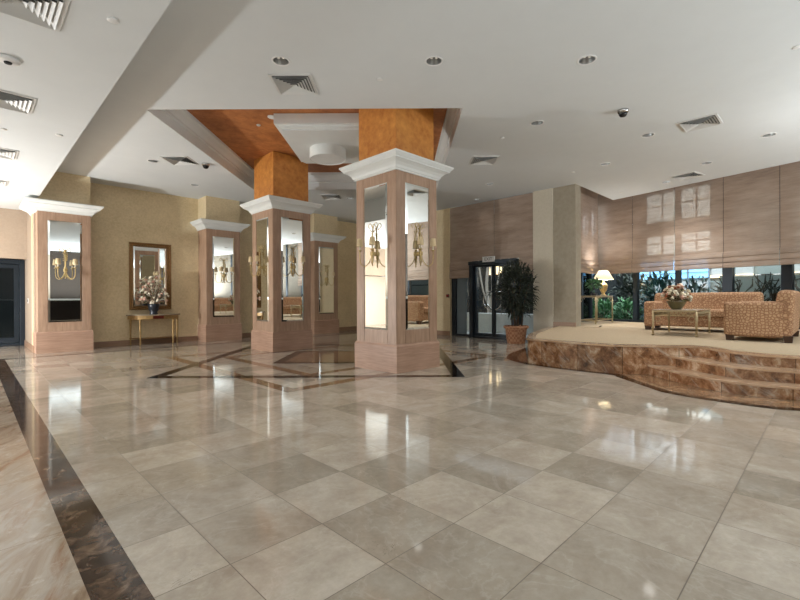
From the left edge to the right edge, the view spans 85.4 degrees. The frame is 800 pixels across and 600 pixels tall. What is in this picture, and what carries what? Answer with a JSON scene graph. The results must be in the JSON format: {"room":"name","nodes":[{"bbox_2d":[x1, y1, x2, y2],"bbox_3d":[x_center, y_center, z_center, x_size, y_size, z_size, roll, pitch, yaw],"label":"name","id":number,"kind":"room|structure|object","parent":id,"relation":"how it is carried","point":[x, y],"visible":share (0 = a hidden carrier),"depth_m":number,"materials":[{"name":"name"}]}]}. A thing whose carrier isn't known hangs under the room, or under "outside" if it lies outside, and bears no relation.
{"room":"lobby","nodes":[
{"label":"lobby","id":0,"kind":"room"},
{"bbox_2d":[0,258,23,337],"bbox_3d":[-13.286,-0.861,9.278,8.300,4.000,3.100,0,0,-45],"label":"wall","id":1,"kind":"structure","parent":0,"point":[6,274],"depth_m":12.91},
{"bbox_2d":[0,208,26,258],"bbox_3d":[-11.807,-1.689,7.577,8.000,1.450,0.200,0,0,-45],"label":"wall","id":2,"kind":"structure","parent":0,"point":[13,222],"depth_m":10.17,"materials":[{"name":"paint"}]},
{"bbox_2d":[0,380,89,599],"bbox_3d":[-4.975,1.120,0.261,7.314,0.001,21.400,0,0,-45],"label":"floor","id":3,"kind":"structure","parent":0,"point":[37,562],"depth_m":2.04,"materials":[{"name":"stone"}]},
{"bbox_2d":[0,0,171,209],"bbox_3d":[-4.449,-2.429,0.229,8.045,0.595,20.600,0,0,-45],"label":"ceiling","id":4,"kind":"structure","parent":0,"point":[70,72],"depth_m":4.13,"materials":[{"name":"white paint"}]},
{"bbox_2d":[0,180,8,186],"bbox_3d":[-7.361,-2.118,7.748,0.524,0.027,0.524,0,0,-45],"label":"ceiling vent","id":5,"kind":"object","parent":4,"relation":"in","point":[4,183],"visible":1,"depth_m":7.84,"materials":[{"name":"white metal"}]},
{"bbox_2d":[0,147,18,159],"bbox_3d":[-5.821,-2.122,6.205,0.524,0.027,0.524,0,0,-45],"label":"ceiling vent","id":6,"kind":"object","parent":4,"relation":"in","point":[5,153],"visible":1,"depth_m":6.29,"materials":[{"name":"white metal"}]},
{"bbox_2d":[0,54,20,65],"bbox_3d":[-3.485,-2.120,3.850,0.170,0.044,0.168,0,0,-45],"label":"smoke detector","id":7,"kind":"object","parent":4,"relation":"attached to","point":[5,59],"visible":1,"depth_m":3.83,"materials":[{"name":"white plastic"}]},
{"bbox_2d":[0,89,36,113],"bbox_3d":[-4.225,-2.126,4.605,0.524,0.027,0.524,0,0,-45],"label":"ceiling vent","id":8,"kind":"object","parent":4,"relation":"in","point":[8,100],"visible":1,"depth_m":4.65,"materials":[{"name":"white metal"}]},
{"bbox_2d":[0,0,70,31],"bbox_3d":[-2.713,-2.130,3.090,0.524,0.027,0.524,0,0,-45],"label":"ceiling vent","id":9,"kind":"object","parent":4,"relation":"in","point":[50,14],"visible":1,"depth_m":3.19,"materials":[{"name":"white metal"}]},
{"bbox_2d":[107,17,118,23],"bbox_3d":[-2.200,-2.142,3.320,0.080,0.010,0.079,0,0,-45],"label":"sprinkler cover","id":10,"kind":"object","parent":4,"relation":"attached to","point":[113,20],"visible":1,"depth_m":3.31,"materials":[{"name":"white plastic"}]},
{"bbox_2d":[31,183,356,344],"bbox_3d":[-4.593,-1.278,12.809,9.620,4.750,0.200,0,0,-45],"label":"wall","id":11,"kind":"structure","parent":0,"point":[127,215],"depth_m":11.07,"materials":[{"name":"beige paint"}]},
{"bbox_2d":[24,213,35,343],"bbox_3d":[-8.549,-1.257,10.120,0.200,4.750,2.400,0,0,-45],"label":"wall","id":12,"kind":"structure","parent":11,"relation":"attached to","point":[28,262],"depth_m":9.86,"materials":[{"name":"paint"}]},
{"bbox_2d":[24,340,33,352],"bbox_3d":[-8.582,1.053,10.011,0.020,0.130,2.300,0,0,-45],"label":"baseboard","id":13,"kind":"object","parent":12,"relation":"attached to","point":[28,345],"visible":0.79,"depth_m":9.84,"materials":[{"name":"brown wood"}]},
{"bbox_2d":[129,242,170,309],"bbox_3d":[-6.292,-0.593,10.936,0.950,1.670,0.050,0,0,-45],"label":"framed mirror","id":14,"kind":"object","parent":11,"relation":"attached to","point":[146,260],"visible":0.86,"depth_m":10.89,"materials":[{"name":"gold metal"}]},
{"bbox_2d":[93,326,356,347],"bbox_3d":[-4.261,1.030,12.979,8.330,0.130,0.020,0,0,-45],"label":"baseboard","id":15,"kind":"structure","parent":11,"relation":"attached to","point":[187,338],"depth_m":10.98,"materials":[{"name":"brown wood"}]},
{"bbox_2d":[148,108,462,189],"bbox_3d":[-1.370,-2.957,8.523,4.557,0.405,4.580,0,0,0],"label":"crown molding","id":16,"kind":"structure","parent":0,"point":[181,121],"depth_m":8.42,"materials":[{"name":"white paint"}]},
{"bbox_2d":[186,108,446,171],"bbox_3d":[-1.371,-3.147,8.523,6.121,0.001,6.122,0,0,-45],"label":"ceiling","id":17,"kind":"structure","parent":0,"point":[238,129],"depth_m":8.02,"materials":[{"name":"orange paint"}]},
{"bbox_2d":[274,113,358,163],"bbox_3d":[-1.353,-3.019,8.296,1.540,0.240,2.040,0,0,0],"label":"ceiling panel","id":18,"kind":"object","parent":17,"relation":"attached to","point":[301,131],"visible":0.6,"depth_m":7.45,"materials":[{"name":"white paint"}]},
{"bbox_2d":[310,143,345,164],"bbox_3d":[-1.392,-2.801,8.357,0.690,0.197,0.690,0,0,-45],"label":"drum light","id":19,"kind":"object","parent":18,"relation":"attached to","point":[323,153],"visible":1,"depth_m":8.15,"materials":[{"name":"white paint"}]},
{"bbox_2d":[310,154,344,164],"bbox_3d":[-1.391,-2.714,8.357,0.664,0.001,0.664,0,0,-45],"label":"diffuser","id":20,"kind":"object","parent":19,"relation":"attached to","point":[328,159],"depth_m":8.37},
{"bbox_2d":[0,330,799,599],"bbox_3d":[-1.334,1.099,3.893,17.600,0.001,21.400,0,0,-45],"label":"floor","id":21,"kind":"structure","parent":0,"point":[506,479],"depth_m":2.67,"materials":[{"name":"beige stone"}]},
{"bbox_2d":[19,172,103,353],"bbox_3d":[-7.511,-0.807,9.622,1.336,3.843,1.336,0,0,-45],"label":"pillar","id":22,"kind":"structure","parent":21,"relation":"on","point":[63,211],"depth_m":9.26,"materials":[{"name":"brown wood"}]},
{"bbox_2d":[37,210,90,331],"bbox_3d":[-7.183,-0.604,9.295,0.916,2.535,0.008,0,0,-45],"label":"mirror","id":23,"kind":"object","parent":22,"relation":"on","point":[63,305],"depth_m":9.27,"materials":[{"name":"brown wood"}]},
{"bbox_2d":[55,247,77,278],"bbox_3d":[-7.093,-0.778,9.204,0.394,0.678,0.235,0,0,-45],"label":"wall sconce","id":24,"kind":"object","parent":22,"relation":"attached to","point":[57,261],"visible":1,"depth_m":9.23,"materials":[{"name":"gold metal"}]},
{"bbox_2d":[0,360,154,599],"bbox_3d":[-1.126,1.100,1.699,0.168,0.001,18.000,0,0,-45],"label":"trim","id":25,"kind":"structure","parent":21,"relation":"on","point":[106,571],"depth_m":2.20,"materials":[{"name":"stone"}]},
{"bbox_2d":[126,313,179,345],"bbox_3d":[-6.086,0.731,10.820,1.229,0.750,0.420,0,0,-45],"label":"console table","id":26,"kind":"object","parent":21,"relation":"on","point":[139,317],"visible":1,"depth_m":10.66,"materials":[{"name":"gold metal"}]},
{"bbox_2d":[139,276,168,313],"bbox_3d":[-6.137,-0.122,10.790,0.687,0.957,0.395,0,0,-45],"label":"flower vase","id":27,"kind":"object","parent":26,"relation":"on","point":[153,308],"visible":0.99,"depth_m":10.71,"materials":[{"name":"blue ceramic"}]},
{"bbox_2d":[0,333,353,359],"bbox_3d":[-4.003,1.095,11.534,9.986,0.001,0.130,0,0,-45],"label":"trim","id":28,"kind":"structure","parent":21,"relation":"on","point":[349,333],"depth_m":9.49,"materials":[{"name":"stone"}]},
{"bbox_2d":[190,196,249,341],"bbox_3d":[-5.093,-0.822,12.034,1.336,3.843,1.336,0,0,-45],"label":"pillar","id":29,"kind":"structure","parent":21,"relation":"on","point":[218,225],"depth_m":11.64,"materials":[{"name":"brown wood"}]},
{"bbox_2d":[206,229,239,324],"bbox_3d":[-4.766,-0.623,11.707,0.916,2.545,0.008,0,0,-45],"label":"mirror","id":30,"kind":"object","parent":29,"relation":"on","point":[222,299],"depth_m":11.68,"materials":[{"name":"brown wood"}]},
{"bbox_2d":[219,258,233,282],"bbox_3d":[-4.676,-0.793,11.616,0.394,0.678,0.235,0,0,-45],"label":"wall sconce","id":31,"kind":"object","parent":29,"relation":"attached to","point":[224,266],"visible":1,"depth_m":11.64,"materials":[{"name":"gold metal"}]},
{"bbox_2d":[240,151,322,351],"bbox_3d":[-2.665,-1.024,9.741,1.324,4.235,1.324,0,0,-45],"label":"pillar","id":32,"kind":"structure","parent":21,"relation":"on","point":[280,209],"depth_m":9.38,"materials":[{"name":"brown wood"}]},
{"bbox_2d":[248,245,262,276],"bbox_3d":[-3.082,-0.845,9.325,0.235,0.678,0.394,0,0,-45],"label":"wall sconce","id":33,"kind":"object","parent":32,"relation":"attached to","point":[257,258],"visible":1,"depth_m":9.35,"materials":[{"name":"gold metal"}]},
{"bbox_2d":[256,217,268,321],"bbox_3d":[-2.993,-0.654,9.413,0.016,2.232,0.536,0,0,-45],"label":"mirror","id":34,"kind":"object","parent":32,"relation":"attached to","point":[262,223],"depth_m":9.38,"materials":[{"name":"silver metal"}]},
{"bbox_2d":[281,217,302,321],"bbox_3d":[-2.334,-0.657,9.412,0.536,2.232,0.016,0,0,-45],"label":"mirror","id":35,"kind":"object","parent":32,"relation":"attached to","point":[291,227],"depth_m":9.39,"materials":[{"name":"silver metal"}]},
{"bbox_2d":[289,245,305,275],"bbox_3d":[-2.247,-0.849,9.323,0.394,0.678,0.235,0,0,-45],"label":"wall sconce","id":36,"kind":"object","parent":32,"relation":"attached to","point":[291,257],"visible":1,"depth_m":9.35,"materials":[{"name":"gold metal"}]},
{"bbox_2d":[222,345,359,374],"bbox_3d":[-1.328,1.090,8.349,3.040,0.001,3.040,0,0,-45],"label":"trim","id":37,"kind":"structure","parent":21,"relation":"on","point":[226,357],"depth_m":7.13,"materials":[{"name":"brown stone"}]},
{"bbox_2d":[148,344,464,377],"bbox_3d":[-1.328,1.089,8.349,6.357,0.001,6.357,0,0,-45],"label":"trim","id":38,"kind":"structure","parent":21,"relation":"on","point":[454,371],"depth_m":6.25,"materials":[{"name":"stone"}]},
{"bbox_2d":[274,351,354,362],"bbox_3d":[-1.328,1.089,8.349,2.489,0.001,2.489,0,0,-45],"label":"trim","id":39,"kind":"structure","parent":21,"relation":"on","point":[294,354],"depth_m":8.09,"materials":[{"name":"stone"}]},
{"bbox_2d":[285,352,354,361],"bbox_3d":[-1.328,1.090,8.349,2.008,0.001,2.008,0,0,-45],"label":"floor","id":40,"kind":"structure","parent":21,"relation":"on","point":[304,356],"depth_m":8.22,"materials":[{"name":"brown stone"}]},
{"bbox_2d":[310,213,345,333],"bbox_3d":[-2.719,-0.836,14.402,1.336,3.843,1.336,0,0,-45],"label":"pillar","id":41,"kind":"structure","parent":21,"relation":"on","point":[324,239],"depth_m":13.99,"materials":[{"name":"brown wood"}]},
{"bbox_2d":[314,241,337,319],"bbox_3d":[-2.392,-0.635,14.075,0.916,2.540,0.008,0,0,-45],"label":"panel","id":42,"kind":"object","parent":41,"relation":"on","point":[325,252],"depth_m":14.04,"materials":[{"name":"brown wood"}]},
{"bbox_2d":[325,265,334,285],"bbox_3d":[-2.302,-0.807,13.984,0.394,0.678,0.235,0,0,-45],"label":"wall sconce","id":43,"kind":"object","parent":41,"relation":"attached to","point":[327,270],"visible":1,"depth_m":14.01,"materials":[{"name":"gold metal"}]},
{"bbox_2d":[165,341,494,392],"bbox_3d":[-1.328,1.090,8.349,4.554,0.001,4.554,0,0,-45],"label":"trim","id":44,"kind":"structure","parent":21,"relation":"on","point":[254,380],"depth_m":6.38,"materials":[{"name":"brown stone"}]},
{"bbox_2d":[339,108,453,373],"bbox_3d":[-0.055,-1.030,7.060,1.324,4.235,1.324,0,0,-45],"label":"pillar","id":45,"kind":"structure","parent":21,"relation":"on","point":[396,173],"depth_m":6.69,"materials":[{"name":"brown wood"}]},
{"bbox_2d":[356,222,377,266],"bbox_3d":[-0.472,-0.852,6.644,0.235,0.678,0.394,0,0,-45],"label":"wall sconce","id":46,"kind":"object","parent":45,"relation":"attached to","point":[371,239],"visible":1,"depth_m":6.67,"materials":[{"name":"gold metal"}]},
{"bbox_2d":[364,183,387,329],"bbox_3d":[-0.384,-0.660,6.732,0.016,2.232,0.536,0,0,-45],"label":"mirror","id":47,"kind":"object","parent":45,"relation":"attached to","point":[376,194],"depth_m":6.70,"materials":[{"name":"silver metal"}]},
{"bbox_2d":[405,182,428,329],"bbox_3d":[0.276,-0.663,6.731,0.536,2.232,0.016,0,0,-45],"label":"mirror","id":48,"kind":"object","parent":45,"relation":"attached to","point":[416,194],"depth_m":6.70,"materials":[{"name":"silver metal"}]},
{"bbox_2d":[415,222,435,266],"bbox_3d":[0.362,-0.855,6.643,0.394,0.678,0.235,0,0,-45],"label":"wall sconce","id":49,"kind":"object","parent":45,"relation":"attached to","point":[420,241],"visible":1,"depth_m":6.67,"materials":[{"name":"gold metal"}]},
{"bbox_2d":[492,259,539,343],"bbox_3d":[2.857,0.017,10.672,1.240,2.104,1.279,0,0,-45],"label":"potted plant","id":50,"kind":"object","parent":21,"relation":"on","point":[516,333],"visible":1,"depth_m":10.50,"materials":[{"name":"green plant"}]},
{"bbox_2d":[526,321,799,399],"bbox_3d":[7.607,0.844,6.378,7.428,0.426,12.090,0,0,-45],"label":"raised platform","id":51,"kind":"object","parent":21,"relation":"on","point":[764,367],"visible":1,"depth_m":6.24,"materials":[{"name":"brown stone"}]},
{"bbox_2d":[581,295,612,323],"bbox_3d":[5.376,0.255,11.859,1.252,0.750,0.470,0,0,-45],"label":"side table","id":52,"kind":"object","parent":51,"relation":"on","point":[595,297],"visible":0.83,"depth_m":11.94,"materials":[{"name":"metal"}]},
{"bbox_2d":[585,277,603,295],"bbox_3d":[5.220,-0.370,11.644,0.503,0.501,0.527,0,0,-28],"label":"plant","id":53,"kind":"object","parent":52,"relation":"on","point":[598,284],"visible":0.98,"depth_m":11.60,"materials":[{"name":"green plant"}]},
{"bbox_2d":[594,270,613,295],"bbox_3d":[5.649,-0.472,12.034,0.536,0.700,0.536,0,0,-45],"label":"table lamp","id":54,"kind":"object","parent":52,"relation":"on","point":[603,275],"visible":0.88,"depth_m":11.93,"materials":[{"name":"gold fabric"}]},
{"bbox_2d":[652,308,710,336],"bbox_3d":[5.269,0.405,8.101,1.148,0.465,0.716,0,0,-45],"label":"coffee table","id":55,"kind":"object","parent":51,"relation":"on","point":[655,312],"visible":1,"depth_m":7.88,"materials":[{"name":"metal"}]},
{"bbox_2d":[660,283,692,308],"bbox_3d":[5.178,-0.069,8.111,0.516,0.483,0.596,0,0,-45],"label":"flower bowl","id":56,"kind":"object","parent":55,"relation":"on","point":[677,299],"visible":1,"depth_m":8.04,"materials":[{"name":"green ceramic"}]},
{"bbox_2d":[644,292,763,329],"bbox_3d":[6.241,0.237,8.951,0.877,0.790,1.950,0,0,-45],"label":"sofa","id":57,"kind":"object","parent":51,"relation":"on","point":[715,301],"visible":0.41,"depth_m":8.95,"materials":[{"name":"fabric"}]},
{"bbox_2d":[660,312,694,316],"bbox_3d":[5.890,0.273,9.134,0.600,0.160,0.747,0,0,-45],"label":"seat cushion","id":58,"kind":"object","parent":57,"relation":"on","point":[685,315],"depth_m":8.84,"materials":[{"name":"fabric"}]},
{"bbox_2d":[699,309,723,317],"bbox_3d":[6.423,0.272,8.600,0.600,0.160,0.747,0,0,-45],"label":"seat cushion","id":59,"kind":"object","parent":57,"relation":"on","point":[714,313],"depth_m":8.46,"materials":[{"name":"fabric"}]},
{"bbox_2d":[724,290,799,342],"bbox_3d":[6.076,0.240,7.235,1.680,0.790,0.857,0,0,-45],"label":"sofa","id":60,"kind":"object","parent":51,"relation":"on","point":[780,318],"visible":1,"depth_m":6.62,"materials":[{"name":"fabric"}]},
{"bbox_2d":[56,0,799,223],"bbox_3d":[3.042,-2.770,6.721,11.735,0.001,19.210,0,0,-45],"label":"ceiling","id":61,"kind":"structure","parent":0,"point":[509,65],"depth_m":5.52,"materials":[{"name":"white paint"}]},
{"bbox_2d":[159,156,198,164],"bbox_3d":[-4.318,-2.728,8.496,0.524,0.027,0.524,0,0,0],"label":"ceiling vent","id":62,"kind":"object","parent":61,"relation":"in","point":[175,160],"visible":1,"depth_m":8.47,"materials":[{"name":"white metal"}]},
{"bbox_2d":[271,56,290,65],"bbox_3d":[-1.369,-2.808,4.980,0.216,0.131,0.216,0,0,0],"label":"recessed light","id":63,"kind":"object","parent":61,"relation":"in","point":[277,60],"visible":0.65,"depth_m":5.04,"materials":[{"name":"white plastic"}]},
{"bbox_2d":[268,74,317,94],"bbox_3d":[-1.348,-2.735,5.519,0.524,0.027,0.524,0,0,0],"label":"ceiling vent","id":64,"kind":"object","parent":61,"relation":"in","point":[285,84],"visible":1,"depth_m":5.50,"materials":[{"name":"white metal"}]},
{"bbox_2d":[320,194,341,199],"bbox_3d":[-1.836,-2.743,11.566,0.524,0.027,0.524,0,0,0],"label":"ceiling vent","id":65,"kind":"object","parent":61,"relation":"in","point":[324,196],"visible":1,"depth_m":11.54,"materials":[{"name":"white metal"}]},
{"bbox_2d":[425,56,442,65],"bbox_3d":[0.392,-2.815,4.994,0.216,0.131,0.216,0,0,0],"label":"recessed light","id":66,"kind":"object","parent":61,"relation":"in","point":[432,60],"visible":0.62,"depth_m":5.05,"materials":[{"name":"white"}]},
{"bbox_2d":[449,200,493,278],"bbox_3d":[2.049,-1.706,12.539,0.046,2.130,1.545,0,0,-45],"label":"wall panel","id":67,"kind":"object","parent":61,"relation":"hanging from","point":[472,225],"visible":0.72,"depth_m":12.59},
{"bbox_2d":[469,156,499,164],"bbox_3d":[1.661,-2.753,8.570,0.524,0.027,0.524,0,0,0],"label":"ceiling vent","id":68,"kind":"object","parent":61,"relation":"in","point":[476,160],"visible":1,"depth_m":8.55,"materials":[{"name":"white metal"}]},
{"bbox_2d":[494,193,532,274],"bbox_3d":[3.018,-1.708,11.567,0.046,2.130,1.180,0,0,-45],"label":"wall panel","id":69,"kind":"object","parent":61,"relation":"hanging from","point":[513,216],"visible":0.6,"depth_m":11.55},
{"bbox_2d":[530,120,543,125],"bbox_3d":[2.141,-2.826,6.769,0.216,0.131,0.216,0,0,0],"label":"recessed light","id":70,"kind":"object","parent":61,"relation":"in","point":[537,122],"visible":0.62,"depth_m":6.83,"materials":[{"name":"white"}]},
{"bbox_2d":[577,55,596,64],"bbox_3d":[2.152,-2.822,4.986,0.216,0.131,0.216,0,0,0],"label":"recessed light","id":71,"kind":"object","parent":61,"relation":"in","point":[588,59],"visible":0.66,"depth_m":5.04,"materials":[{"name":"white"}]},
{"bbox_2d":[617,108,628,117],"bbox_3d":[3.251,-2.717,6.315,0.156,0.106,0.156,0,0,-45],"label":"dome camera","id":72,"kind":"object","parent":61,"relation":"attached to","point":[622,112],"visible":1,"depth_m":6.27,"materials":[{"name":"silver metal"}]},
{"bbox_2d":[641,133,654,137],"bbox_3d":[4.172,-2.835,7.286,0.216,0.131,0.216,0,0,0],"label":"recessed light","id":73,"kind":"object","parent":61,"relation":"in","point":[645,135],"visible":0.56,"depth_m":7.34,"materials":[{"name":"white"}]},
{"bbox_2d":[669,171,704,180],"bbox_3d":[6.449,-2.775,9.731,0.524,0.027,0.524,0,0,-33],"label":"ceiling vent","id":74,"kind":"object","parent":61,"relation":"in","point":[694,174],"visible":1,"depth_m":9.70,"materials":[{"name":"white metal"}]},
{"bbox_2d":[677,113,723,131],"bbox_3d":[4.699,-2.763,6.785,0.524,0.027,0.524,0,0,-45],"label":"ceiling vent","id":75,"kind":"object","parent":61,"relation":"in","point":[714,119],"visible":1,"depth_m":6.76,"materials":[{"name":"white metal"}]},
{"bbox_2d":[761,133,776,137],"bbox_3d":[6.227,-2.844,7.309,0.216,0.131,0.216,0,0,0],"label":"recessed light","id":76,"kind":"object","parent":61,"relation":"in","point":[767,134],"visible":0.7,"depth_m":7.36,"materials":[{"name":"white"}]},
{"bbox_2d":[437,207,454,334],"bbox_3d":[0.193,-1.302,14.610,0.300,4.750,4.010,0,0,-45],"label":"wall","id":77,"kind":"structure","parent":0,"point":[444,284],"depth_m":13.25,"materials":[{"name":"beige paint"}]},
{"bbox_2d":[437,330,449,334],"bbox_3d":[0.089,1.009,14.501,0.020,0.130,4.010,0,0,-45],"label":"baseboard","id":78,"kind":"structure","parent":77,"relation":"attached to","point":[439,332],"depth_m":13.24,"materials":[{"name":"brown wood"}]},
{"bbox_2d":[452,278,468,335],"bbox_3d":[1.917,-0.131,12.916,0.160,2.400,0.820,0,0,-45],"label":"window","id":79,"kind":"structure","parent":77,"relation":"in","point":[459,285],"depth_m":13.02,"materials":[{"name":"glass"}]},
{"bbox_3d":[2.590,-1.308,12.235,0.160,4.750,2.740,0,0,-45],"label":"window","id":80,"kind":"structure","parent":77,"relation":"in","visible":0},
{"bbox_2d":[468,258,521,339],"bbox_3d":[2.601,-0.012,11.963,0.340,2.160,1.505,0,0,-45],"label":"door","id":81,"kind":"structure","parent":80,"relation":"attached to","point":[473,266],"depth_m":12.21,"materials":[{"name":"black metal"}]},
{"bbox_2d":[482,256,494,261],"bbox_3d":[2.434,-1.121,11.894,0.044,0.150,0.390,0,0,-45],"label":"exit sign","id":82,"kind":"object","parent":81,"relation":"attached to","point":[488,258],"visible":1,"depth_m":11.88,"materials":[{"name":"white plastic"}]},
{"bbox_2d":[533,188,553,331],"bbox_3d":[3.720,-1.310,11.052,0.330,4.750,0.530,0,0,-45],"label":"wall pier","id":83,"kind":"object","parent":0,"point":[543,316],"visible":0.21,"depth_m":10.93,"materials":[{"name":"beige paint"}]},
{"bbox_2d":[581,273,594,321],"bbox_3d":[4.888,-1.530,12.295,3.100,4.325,0.100,0,0,-45],"label":"window","id":84,"kind":"structure","parent":83,"relation":"attached to","point":[587,302],"depth_m":13.03,"materials":[{"name":"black metal"}]},
{"bbox_2d":[553,184,580,326],"bbox_3d":[4.115,-1.524,10.677,0.300,4.325,0.560,0,0,-45],"label":"wall","id":85,"kind":"structure","parent":0,"point":[566,199],"depth_m":10.54,"materials":[{"name":"beige paint"}]},
{"bbox_2d":[553,322,575,326],"bbox_3d":[4.009,0.589,10.566,0.025,0.100,0.560,0,0,-45],"label":"baseboard","id":86,"kind":"object","parent":85,"relation":"attached to","point":[572,324],"visible":0.93,"depth_m":10.53,"materials":[{"name":"brown wood"}]},
{"bbox_2d":[581,186,598,273],"bbox_3d":[4.948,-2.042,11.835,2.500,2.600,0.050,0,0,-45],"label":"blind","id":87,"kind":"object","parent":85,"relation":"attached to","point":[589,199],"visible":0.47,"depth_m":12.29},
{"bbox_2d":[517,351,799,407],"bbox_3d":[4.960,1.066,6.424,4.605,0.001,8.097,0,0,-45],"label":"step","id":88,"kind":"structure","parent":0,"point":[662,383],"depth_m":5.03,"materials":[{"name":"stone"}]},
{"bbox_2d":[507,347,799,410],"bbox_3d":[4.849,1.066,6.444,4.735,0.001,8.281,0,0,-45],"label":"trim","id":89,"kind":"structure","parent":88,"relation":"on","point":[512,356],"depth_m":5.38,"materials":[{"name":"stone"}]},
{"bbox_3d":[11.411,-1.332,4.804,1.018,4.750,4.680,0,0,-45],"label":"wall","id":90,"kind":"structure","parent":0,"visible":0},
{"bbox_2d":[598,177,799,328],"bbox_3d":[9.362,-1.331,7.894,0.351,4.745,12.742,0,0,-33],"label":"window","id":91,"kind":"structure","parent":90,"relation":"in","point":[787,271],"depth_m":10.39,"materials":[{"name":"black metal"}]},
{"bbox_2d":[598,194,631,273],"bbox_3d":[6.144,-2.048,12.438,0.050,2.600,1.036,0,0,-33],"label":"blind","id":92,"kind":"object","parent":91,"relation":"attached to","point":[614,216],"visible":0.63,"depth_m":12.42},
{"bbox_2d":[632,187,673,272],"bbox_3d":[6.719,-2.049,11.541,0.050,2.600,1.075,0,0,-33],"label":"blind","id":93,"kind":"object","parent":91,"relation":"attached to","point":[653,212],"visible":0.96,"depth_m":11.52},
{"bbox_2d":[674,177,722,270],"bbox_3d":[7.302,-2.050,10.632,0.050,2.600,1.065,0,0,-33],"label":"blind","id":94,"kind":"object","parent":91,"relation":"attached to","point":[699,205],"visible":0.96,"depth_m":10.60,"materials":[{"name":"fabric"}]},
{"bbox_2d":[723,165,779,267],"bbox_3d":[7.872,-2.051,9.742,0.050,2.600,1.030,0,0,-33],"label":"blind","id":95,"kind":"object","parent":91,"relation":"attached to","point":[752,198],"visible":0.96,"depth_m":9.71,"materials":[{"name":"fabric"}]},
{"bbox_2d":[780,161,799,264],"bbox_3d":[8.440,-2.051,8.855,0.050,2.600,1.056,0,0,-33],"label":"blind","id":96,"kind":"object","parent":91,"relation":"attached to","point":[790,172],"visible":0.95,"depth_m":9.17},
{"bbox_3d":[-12.966,0.092,7.122,5.700,2.100,0.200,0,0,-45],"label":"wall","id":97,"kind":"structure","parent":0,"visible":0},
{"bbox_2d":[0,259,24,346],"bbox_3d":[-10.172,0.075,9.981,2.295,2.100,0.300,0,0,-45],"label":"door","id":98,"kind":"structure","parent":97,"relation":"in","point":[18,339],"depth_m":10.64,"materials":[{"name":"blue metal"}]},
{"label":"outside","id":99,"kind":"structure","parent":0,"visible":0},
{"bbox_2d":[467,331,528,337],"bbox_3d":[8.727,1.068,14.353,11.380,0.040,24.000,0,0,-45],"label":"ground","id":100,"kind":"structure","parent":99,"point":[467,331],"depth_m":13.91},
{"bbox_2d":[479,267,491,312],"bbox_3d":[3.253,-0.939,15.394,0.858,4.014,0.903,0,0,-29],"label":"tree","id":101,"kind":"object","parent":100,"relation":"on","point":[490,305],"visible":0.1,"depth_m":15.42,"materials":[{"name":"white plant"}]},
{"bbox_2d":[485,266,499,312],"bbox_3d":[3.428,-0.947,16.819,0.979,4.023,0.827,0,0,-45],"label":"tree","id":102,"kind":"object","parent":100,"relation":"on","point":[487,268],"visible":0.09,"depth_m":16.75,"materials":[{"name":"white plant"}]},
{"bbox_2d":[467,313,532,333],"bbox_3d":[2.143,0.754,15.343,0.300,0.620,7.300,0,0,-45],"label":"wall","id":103,"kind":"structure","parent":100,"relation":"on","point":[484,319],"depth_m":14.10,"materials":[{"name":"concrete"}]},
{"bbox_2d":[467,258,615,321],"bbox_3d":[4.295,-1.452,18.766,0.200,5.000,9.500,0,0,-45],"label":"wall","id":104,"kind":"structure","parent":100,"relation":"on","point":[481,308],"depth_m":18.72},
{"bbox_2d":[489,266,501,274],"bbox_3d":[4.122,-1.326,18.735,0.070,0.450,0.600,0,0,-45],"label":"lit window","id":105,"kind":"structure","parent":104,"relation":"in","point":[497,267],"depth_m":18.62,"materials":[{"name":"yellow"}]},
{"bbox_2d":[593,294,620,318],"bbox_3d":[6.486,0.625,13.823,1.296,1.702,1.391,0,0,-45],"label":"shrub","id":106,"kind":"object","parent":100,"relation":"on","point":[602,314],"visible":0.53,"depth_m":13.62,"materials":[{"name":"green plant"}]},
{"bbox_2d":[610,296,643,319],"bbox_3d":[6.886,0.640,13.135,1.305,1.595,1.262,0,0,-45],"label":"shrub","id":107,"kind":"object","parent":100,"relation":"on","point":[623,308],"visible":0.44,"depth_m":13.04,"materials":[{"name":"green plant"}]},
{"bbox_2d":[607,273,655,319],"bbox_3d":[7.660,0.132,14.177,1.770,2.775,1.848,0,0,-45],"label":"shrub","id":108,"kind":"object","parent":100,"relation":"on","point":[627,280],"visible":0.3,"depth_m":14.05,"materials":[{"name":"green plant"}]},
{"bbox_2d":[640,271,674,319],"bbox_3d":[7.443,0.253,12.468,1.431,2.429,1.434,0,0,-45],"label":"shrub","id":109,"kind":"object","parent":100,"relation":"on","point":[663,281],"visible":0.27,"depth_m":12.42,"materials":[{"name":"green plant"}]},
{"bbox_2d":[684,275,713,292],"bbox_3d":[8.039,0.336,11.674,1.214,2.038,1.333,0,0,-45],"label":"shrub","id":110,"kind":"object","parent":100,"relation":"on","point":[695,286],"visible":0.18,"depth_m":11.64,"materials":[{"name":"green plant"}]},
{"bbox_2d":[616,210,799,316],"bbox_3d":[10.598,-2.216,11.972,0.280,6.500,16.375,0,0,-33],"label":"building","id":111,"kind":"structure","parent":100,"relation":"on","point":[714,274],"depth_m":13.45,"materials":[{"name":"white"}]},
{"bbox_2d":[711,272,780,300],"bbox_3d":[8.506,0.053,10.571,0.995,1.435,1.479,0,0,-33],"label":"shrub","id":112,"kind":"object","parent":100,"relation":"on","point":[769,283],"visible":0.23,"depth_m":10.26,"materials":[{"name":"green plant"}]},
{"bbox_2d":[719,273,799,300],"bbox_3d":[10.067,0.196,9.263,0.062,1.690,5.550,0,0,-33],"label":"screen","id":113,"kind":"object","parent":100,"relation":"on","point":[746,280],"visible":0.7,"depth_m":10.92,"materials":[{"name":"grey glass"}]},
{"bbox_2d":[780,273,799,325],"bbox_3d":[9.296,0.076,9.450,1.187,1.384,1.504,0,0,-33],"label":"shrub","id":114,"kind":"object","parent":100,"relation":"on","point":[795,279],"visible":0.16,"depth_m":9.83,"materials":[{"name":"green plant"}]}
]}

